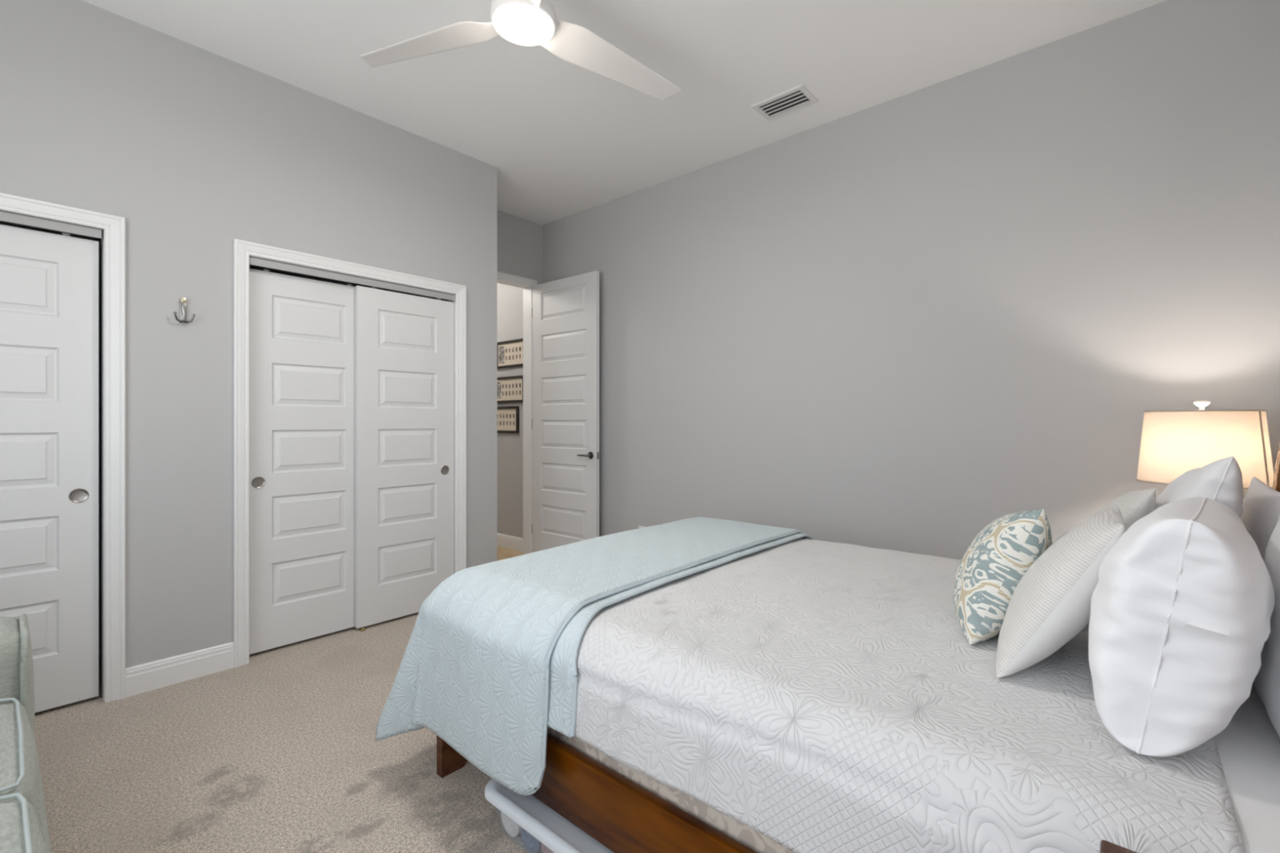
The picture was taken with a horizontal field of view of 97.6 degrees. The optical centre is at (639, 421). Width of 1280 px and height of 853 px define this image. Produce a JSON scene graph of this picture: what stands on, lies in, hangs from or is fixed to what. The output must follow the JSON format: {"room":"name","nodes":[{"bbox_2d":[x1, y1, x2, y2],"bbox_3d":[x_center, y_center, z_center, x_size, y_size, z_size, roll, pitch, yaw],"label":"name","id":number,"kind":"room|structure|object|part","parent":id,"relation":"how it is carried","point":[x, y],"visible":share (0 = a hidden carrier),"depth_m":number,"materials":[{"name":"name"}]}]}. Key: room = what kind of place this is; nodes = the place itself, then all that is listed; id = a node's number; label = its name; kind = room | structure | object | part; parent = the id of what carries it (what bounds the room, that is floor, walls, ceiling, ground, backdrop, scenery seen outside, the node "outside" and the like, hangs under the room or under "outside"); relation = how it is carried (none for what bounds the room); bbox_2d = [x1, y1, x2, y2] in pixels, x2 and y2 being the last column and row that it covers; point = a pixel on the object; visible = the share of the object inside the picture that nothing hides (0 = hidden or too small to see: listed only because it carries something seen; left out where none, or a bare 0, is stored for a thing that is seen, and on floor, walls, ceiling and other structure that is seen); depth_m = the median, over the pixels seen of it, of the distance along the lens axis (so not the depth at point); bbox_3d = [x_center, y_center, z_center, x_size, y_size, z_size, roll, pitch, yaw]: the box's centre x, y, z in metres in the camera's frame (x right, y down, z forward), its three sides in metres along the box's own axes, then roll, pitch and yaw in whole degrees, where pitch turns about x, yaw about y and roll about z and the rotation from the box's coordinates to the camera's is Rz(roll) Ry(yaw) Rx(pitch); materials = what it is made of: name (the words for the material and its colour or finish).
{"room":"bedroom","nodes":[
{"label":"bedroom","id":0,"kind":"room"},
{"bbox_2d":[0,0,497,697],"bbox_3d":[-2.390,-0.288,2.945,0.705,3.050,3.392,0,0,41],"label":"wall","id":1,"kind":"structure","parent":0,"point":[198,150],"depth_m":2.71,"materials":[{"name":"grey paint"}]},
{"bbox_2d":[0,192,125,702],"bbox_3d":[-2.789,0.195,2.062,0.115,2.085,1.177,0,0,41],"label":"door frame","id":2,"kind":"structure","parent":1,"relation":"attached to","point":[102,230],"depth_m":2.49,"materials":[{"name":"white paint"}]},
{"bbox_2d":[0,210,101,238],"bbox_3d":[-2.787,-0.824,2.058,0.094,0.037,1.162,0,0,41],"label":"track","id":3,"kind":"object","parent":2,"relation":"attached to","point":[4,216],"visible":1,"depth_m":2.35,"materials":[{"name":"silver metal"}]},
{"bbox_2d":[0,224,98,712],"bbox_3d":[-2.619,0.204,2.261,0.038,2.030,0.625,0,0,41],"label":"door","id":4,"kind":"structure","parent":3,"relation":"hanging from","point":[49,282],"depth_m":2.38,"materials":[{"name":"white paint"}]},
{"bbox_3d":[-2.443,0.324,2.439,0.006,0.062,0.062,0,0,41],"label":"finger pull","id":5,"kind":"part","parent":4,"relation":"part of","materials":[{"name":"silver metal"}]},
{"bbox_2d":[173,297,195,323],"bbox_3d":[-2.165,-0.526,2.658,0.042,0.124,0.081,0,0,41],"label":"coat hook","id":6,"kind":"object","parent":1,"relation":"attached to","point":[183,300],"visible":1,"depth_m":2.66,"materials":[{"name":"silver metal"}]},
{"bbox_3d":[-2.178,-0.526,2.670,0.006,0.117,0.026,0,0,41],"label":"plate","id":7,"kind":"part","parent":6,"relation":"part of","materials":[{"name":"silver metal"}]},
{"bbox_3d":[-2.171,-0.575,2.663,0.018,0.026,0.026,0,0,41],"label":"knob","id":8,"kind":"part","parent":6,"relation":"part of","materials":[{"name":"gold metal"}]},
{"bbox_3d":[-2.171,-0.523,2.663,0.025,0.094,0.012,0,0,41],"label":"stem","id":9,"kind":"part","parent":6,"relation":"part of","materials":[{"name":"silver metal"}]},
{"bbox_2d":[248,268,355,654],"bbox_3d":[-1.859,0.204,3.157,0.038,2.030,0.625,0,0,41],"label":"door","id":10,"kind":"structure","parent":1,"relation":"in","point":[302,331],"depth_m":3.11,"materials":[{"name":"white paint"}]},
{"bbox_3d":[-2.013,0.324,2.956,0.006,0.062,0.062,0,0,41],"label":"finger pull","id":11,"kind":"part","parent":10,"relation":"part of","materials":[{"name":"silver metal"}]},
{"bbox_2d":[233,238,466,667],"bbox_3d":[-1.654,0.161,3.345,0.137,2.153,1.306,0,0,41],"label":"door frame","id":12,"kind":"structure","parent":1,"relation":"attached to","point":[455,295],"depth_m":2.86,"materials":[{"name":"white paint"}]},
{"bbox_2d":[248,257,454,301],"bbox_3d":[-1.659,-0.826,3.349,0.094,0.037,1.162,0,0,41],"label":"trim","id":13,"kind":"structure","parent":12,"relation":"attached to","point":[253,261],"depth_m":3.23,"materials":[{"name":"silver metal"}]},
{"bbox_2d":[355,285,453,628],"bbox_3d":[-1.468,0.204,3.538,0.038,2.030,0.625,0,0,41],"label":"door","id":14,"kind":"structure","parent":1,"relation":"in","point":[404,343],"depth_m":3.49,"materials":[{"name":"white paint"}]},
{"bbox_3d":[-1.293,0.324,3.714,0.006,0.062,0.062,0,0,41],"label":"finger pull","id":15,"kind":"part","parent":14,"relation":"part of","materials":[{"name":"silver metal"}]},
{"bbox_2d":[0,210,542,655],"bbox_3d":[-2.379,-0.288,3.580,0.115,3.050,4.363,0,0,41],"label":"wall","id":16,"kind":"structure","parent":0,"point":[519,240],"depth_m":4.90,"materials":[{"name":"grey paint"}]},
{"bbox_2d":[497,271,537,554],"bbox_3d":[-1.302,0.006,4.815,0.115,2.462,0.820,0,0,41],"label":"door frame","id":17,"kind":"structure","parent":16,"relation":"in","point":[526,289],"depth_m":5.12,"materials":[{"name":"white paint"}]},
{"bbox_2d":[531,271,599,552],"bbox_3d":[-0.653,0.001,4.823,0.822,2.448,0.144,0,0,40],"label":"door","id":18,"kind":"structure","parent":17,"relation":"attached to","point":[565,312],"depth_m":4.79,"materials":[{"name":"white paint"}]},
{"bbox_3d":[-0.453,0.280,4.600,0.150,0.062,0.054,0,0,40],"label":"lever handle","id":19,"kind":"part","parent":18,"relation":"part of","materials":[{"name":"silver metal"}]},
{"bbox_2d":[34,546,542,852],"bbox_3d":[-1.453,1.277,2.771,6.965,0.080,4.593,0,0,41],"label":"floor","id":20,"kind":"structure","parent":0,"point":[279,751],"depth_m":1.99,"materials":[{"name":"beige carpet"}]},
{"bbox_2d":[0,613,51,852],"bbox_3d":[-1.518,0.762,0.724,2.117,0.950,1.076,0,0,41],"label":"sofa","id":21,"kind":"object","parent":20,"relation":"on","point":[24,825],"visible":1,"depth_m":1.36,"materials":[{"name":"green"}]},
{"bbox_3d":[-2.187,0.902,1.326,0.316,0.634,1.005,0,0,41],"label":"arm","id":22,"kind":"part","parent":21,"relation":"part of"},
{"bbox_2d":[0,702,39,808],"bbox_3d":[-1.772,0.853,1.113,0.644,0.198,0.787,0,0,41],"label":"seat cushion","id":23,"kind":"object","parent":21,"relation":"on","point":[19,756],"depth_m":1.32,"materials":[{"name":"grey fabric"}]},
{"bbox_2d":[0,800,48,852],"bbox_3d":[-1.312,0.853,0.712,0.644,0.200,0.787,0,0,41],"label":"seat cushion","id":24,"kind":"object","parent":21,"relation":"on","point":[20,832],"depth_m":1.07,"materials":[{"name":"grey fabric"}]},
{"bbox_3d":[-1.865,0.900,1.696,0.295,0.599,0.045,0,0,41],"label":"arm","id":25,"kind":"part","parent":21,"relation":"part of"},
{"bbox_2d":[357,627,364,631],"bbox_3d":[-1.651,1.229,3.321,0.063,0.016,0.022,0,0,41],"label":"guide","id":26,"kind":"object","parent":20,"relation":"on","point":[359,628],"visible":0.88,"depth_m":3.31,"materials":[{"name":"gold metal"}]},
{"bbox_2d":[484,778,613,852],"bbox_3d":[-0.035,1.169,1.595,0.832,0.131,0.443,0,0,41],"label":"storage bin","id":27,"kind":"object","parent":20,"relation":"on","point":[557,833],"visible":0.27,"depth_m":1.55,"materials":[{"name":"white plastic"}]},
{"bbox_2d":[501,811,520,836],"bbox_3d":[-0.358,1.185,1.696,0.088,0.088,0.100,0,0,41],"label":"cloth","id":28,"kind":"object","parent":27,"relation":"in","point":[512,828],"visible":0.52,"depth_m":1.65,"materials":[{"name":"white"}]},
{"bbox_2d":[520,826,541,852],"bbox_3d":[-0.286,1.187,1.633,0.084,0.084,0.100,0,0,41],"label":"cloth","id":29,"kind":"object","parent":27,"relation":"in","point":[533,845],"visible":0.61,"depth_m":1.59,"materials":[{"name":"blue fabric"}]},
{"bbox_2d":[541,842,554,852],"bbox_3d":[-0.215,1.185,1.571,0.088,0.088,0.100,0,0,41],"label":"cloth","id":30,"kind":"object","parent":27,"relation":"in","point":[544,849],"visible":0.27,"depth_m":1.55,"materials":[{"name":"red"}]},
{"bbox_2d":[436,444,1279,852],"bbox_3d":[0.690,0.565,1.841,2.278,1.345,1.679,0,0,41],"label":"bed","id":31,"kind":"object","parent":20,"relation":"on","point":[624,809],"visible":0.12,"depth_m":1.31,"materials":[{"name":"orange wood"}]},
{"bbox_3d":[-0.151,1.057,2.582,0.036,0.360,1.669,0,0,41],"label":"footboard","id":32,"kind":"part","parent":31,"relation":"part of","materials":[{"name":"brown wood"}]},
{"bbox_3d":[0.107,0.998,1.289,2.055,0.185,0.040,0,0,41],"label":"rail","id":33,"kind":"part","parent":31,"relation":"part of","materials":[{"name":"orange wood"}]},
{"bbox_2d":[574,537,1244,852],"bbox_3d":[0.575,0.688,1.939,1.916,0.277,1.702,0,0,41],"label":"bedspread","id":34,"kind":"object","parent":31,"relation":"on","point":[817,696],"visible":0.62,"depth_m":1.17,"materials":[{"name":"grey fabric"}]},
{"bbox_2d":[375,516,813,795],"bbox_3d":[0.034,0.820,2.388,0.912,0.602,1.912,0,0,41],"label":"throw blanket","id":35,"kind":"object","parent":34,"relation":"on","point":[488,664],"visible":0.93,"depth_m":1.78,"materials":[{"name":"blue fabric"}]},
{"bbox_2d":[953,509,1052,644],"bbox_3d":[0.985,0.390,1.536,0.227,0.357,0.443,0,0,25],"label":"cushion","id":36,"kind":"object","parent":34,"relation":"on","point":[988,573],"visible":0.91,"depth_m":1.38,"materials":[{"name":"multicoloured fabric"}]},
{"bbox_2d":[995,508,1126,678],"bbox_3d":[1.002,0.384,1.329,0.238,0.362,0.461,0,0,41],"label":"accent pillow","id":37,"kind":"object","parent":34,"relation":"on","point":[1050,605],"visible":0.91,"depth_m":1.19,"materials":[{"name":"beige fabric"}]},
{"bbox_2d":[1092,488,1155,529],"bbox_3d":[1.382,0.371,1.681,0.234,0.391,0.470,0,0,36],"label":"accent pillow","id":38,"kind":"object","parent":34,"relation":"on","point":[1133,506],"visible":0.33,"depth_m":1.49,"materials":[{"name":"beige fabric"}]},
{"bbox_2d":[1088,497,1275,756],"bbox_3d":[1.089,0.362,1.134,0.636,0.407,0.252,0,0,-45],"label":"pillow","id":39,"kind":"object","parent":34,"relation":"on","point":[1182,604],"visible":0.99,"depth_m":0.92,"materials":[{"name":"white fabric"}]},
{"bbox_2d":[1155,456,1244,519],"bbox_3d":[1.557,0.328,1.615,0.216,0.482,0.658,0,0,41],"label":"pillow","id":40,"kind":"object","parent":34,"relation":"on","point":[1220,481],"visible":0.3,"depth_m":1.39,"materials":[{"name":"white fabric"}]},
{"bbox_2d":[1240,476,1279,559],"bbox_3d":[1.694,0.367,1.508,0.090,0.389,0.620,0,0,41],"label":"pillow","id":41,"kind":"object","parent":31,"relation":"on","point":[1260,516],"visible":0.38,"depth_m":1.47,"materials":[{"name":"white fabric"}]},
{"bbox_2d":[1253,516,1279,737],"bbox_3d":[1.221,0.364,1.018,0.131,0.399,0.680,0,0,41],"label":"pillow","id":42,"kind":"object","parent":31,"relation":"on","point":[1266,682],"visible":0.51,"depth_m":1.02,"materials":[{"name":"white fabric"}]},
{"bbox_3d":[2.011,0.587,1.725,0.124,1.300,0.055,0,0,41],"label":"headboard post","id":43,"kind":"part","parent":31,"relation":"part of","materials":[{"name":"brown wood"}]},
{"bbox_2d":[1099,840,1137,852],"bbox_3d":[0.602,0.887,0.388,0.484,0.700,0.496,0,0,41],"label":"nightstand","id":44,"kind":"object","parent":20,"relation":"on","point":[1106,846],"visible":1,"depth_m":0.70,"materials":[{"name":"brown wood"}]},
{"bbox_3d":[2.127,0.887,2.113,0.456,0.700,0.500,0,0,41],"label":"nightstand","id":45,"kind":"object","parent":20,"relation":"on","visible":0},
{"bbox_2d":[1136,400,1274,489],"bbox_3d":[2.108,0.229,2.102,0.369,0.616,0.369,0,0,41],"label":"table lamp","id":46,"kind":"object","parent":45,"relation":"on","point":[1174,443],"visible":0.56,"depth_m":1.99,"materials":[{"name":"beige fabric"}]},
{"bbox_3d":[2.108,0.231,2.102,0.369,0.006,0.369,0,0,41],"label":"shade trim","id":47,"kind":"part","parent":46,"relation":"part of","materials":[{"name":"white fabric"}]},
{"bbox_3d":[2.108,-0.037,2.102,0.323,0.006,0.323,0,0,41],"label":"shade trim","id":48,"kind":"part","parent":46,"relation":"part of","materials":[{"name":"white fabric"}]},
{"bbox_2d":[497,283,523,537],"bbox_3d":[-1.805,-0.288,5.994,2.195,3.050,0.115,0,0,41],"label":"wall","id":49,"kind":"structure","parent":0,"point":[509,298],"depth_m":5.44,"materials":[{"name":"grey paint"}]},
{"bbox_2d":[497,405,519,433],"bbox_3d":[-1.352,-0.015,5.508,0.507,0.259,0.022,0,0,41],"label":"framed photographs","id":50,"kind":"object","parent":49,"relation":"attached to","point":[508,417],"visible":0.74,"depth_m":5.44,"materials":[{"name":"black"}]},
{"bbox_2d":[497,337,523,368],"bbox_3d":[-1.237,-0.650,5.407,0.507,0.262,0.022,0,0,41],"label":"framed photographs","id":51,"kind":"object","parent":49,"relation":"attached to","point":[509,353],"visible":0.66,"depth_m":5.42,"materials":[{"name":"black"}]},
{"bbox_2d":[497,375,523,403],"bbox_3d":[-1.278,-0.305,5.443,0.507,0.255,0.022,0,0,41],"label":"framed photographs","id":52,"kind":"object","parent":49,"relation":"attached to","point":[509,388],"visible":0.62,"depth_m":5.42,"materials":[{"name":"black"}]},
{"bbox_2d":[497,533,523,551],"bbox_3d":[-1.847,1.174,5.945,2.195,0.126,0.015,0,0,41],"label":"baseboard","id":53,"kind":"structure","parent":49,"relation":"attached to","point":[514,543],"depth_m":5.42,"materials":[{"name":"white paint"}]},
{"bbox_2d":[81,0,1167,225],"bbox_3d":[-1.496,-1.853,2.809,7.080,0.080,4.593,0,0,41],"label":"ceiling","id":54,"kind":"structure","parent":0,"point":[562,138],"depth_m":2.84,"materials":[{"name":"white paint"}]},
{"bbox_2d":[360,0,681,100],"bbox_3d":[-0.424,-1.676,2.331,1.412,0.274,1.345,0,0,41],"label":"ceiling fan","id":55,"kind":"object","parent":54,"relation":"hanging from","point":[529,23],"visible":1,"depth_m":2.33,"materials":[{"name":"white plastic"}]},
{"bbox_3d":[-0.885,-1.570,2.343,0.714,0.052,0.178,0,0,20],"label":"blade","id":56,"kind":"part","parent":55,"relation":"part of","materials":[{"name":"white plastic"}]},
{"bbox_3d":[-0.371,-1.570,1.741,0.178,0.052,0.714,0,0,-10],"label":"blade","id":57,"kind":"part","parent":55,"relation":"part of","materials":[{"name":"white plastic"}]},
{"bbox_3d":[-0.106,-1.570,2.487,0.714,0.052,0.178,0,0,-40],"label":"blade","id":58,"kind":"part","parent":55,"relation":"part of","materials":[{"name":"white plastic"}]},
{"bbox_2d":[751,84,818,121],"bbox_3d":[0.825,-1.806,3.192,0.312,0.015,0.204,0,0,41],"label":"ceiling vent","id":59,"kind":"object","parent":54,"relation":"in","point":[799,97],"visible":1,"depth_m":3.18,"materials":[{"name":"white metal"}]},
{"bbox_2d":[542,0,1279,559],"bbox_3d":[0.846,-0.288,3.736,4.770,3.050,0.115,0,0,41],"label":"wall","id":60,"kind":"structure","parent":0,"point":[918,321],"depth_m":2.95,"materials":[{"name":"grey paint"}]}
]}

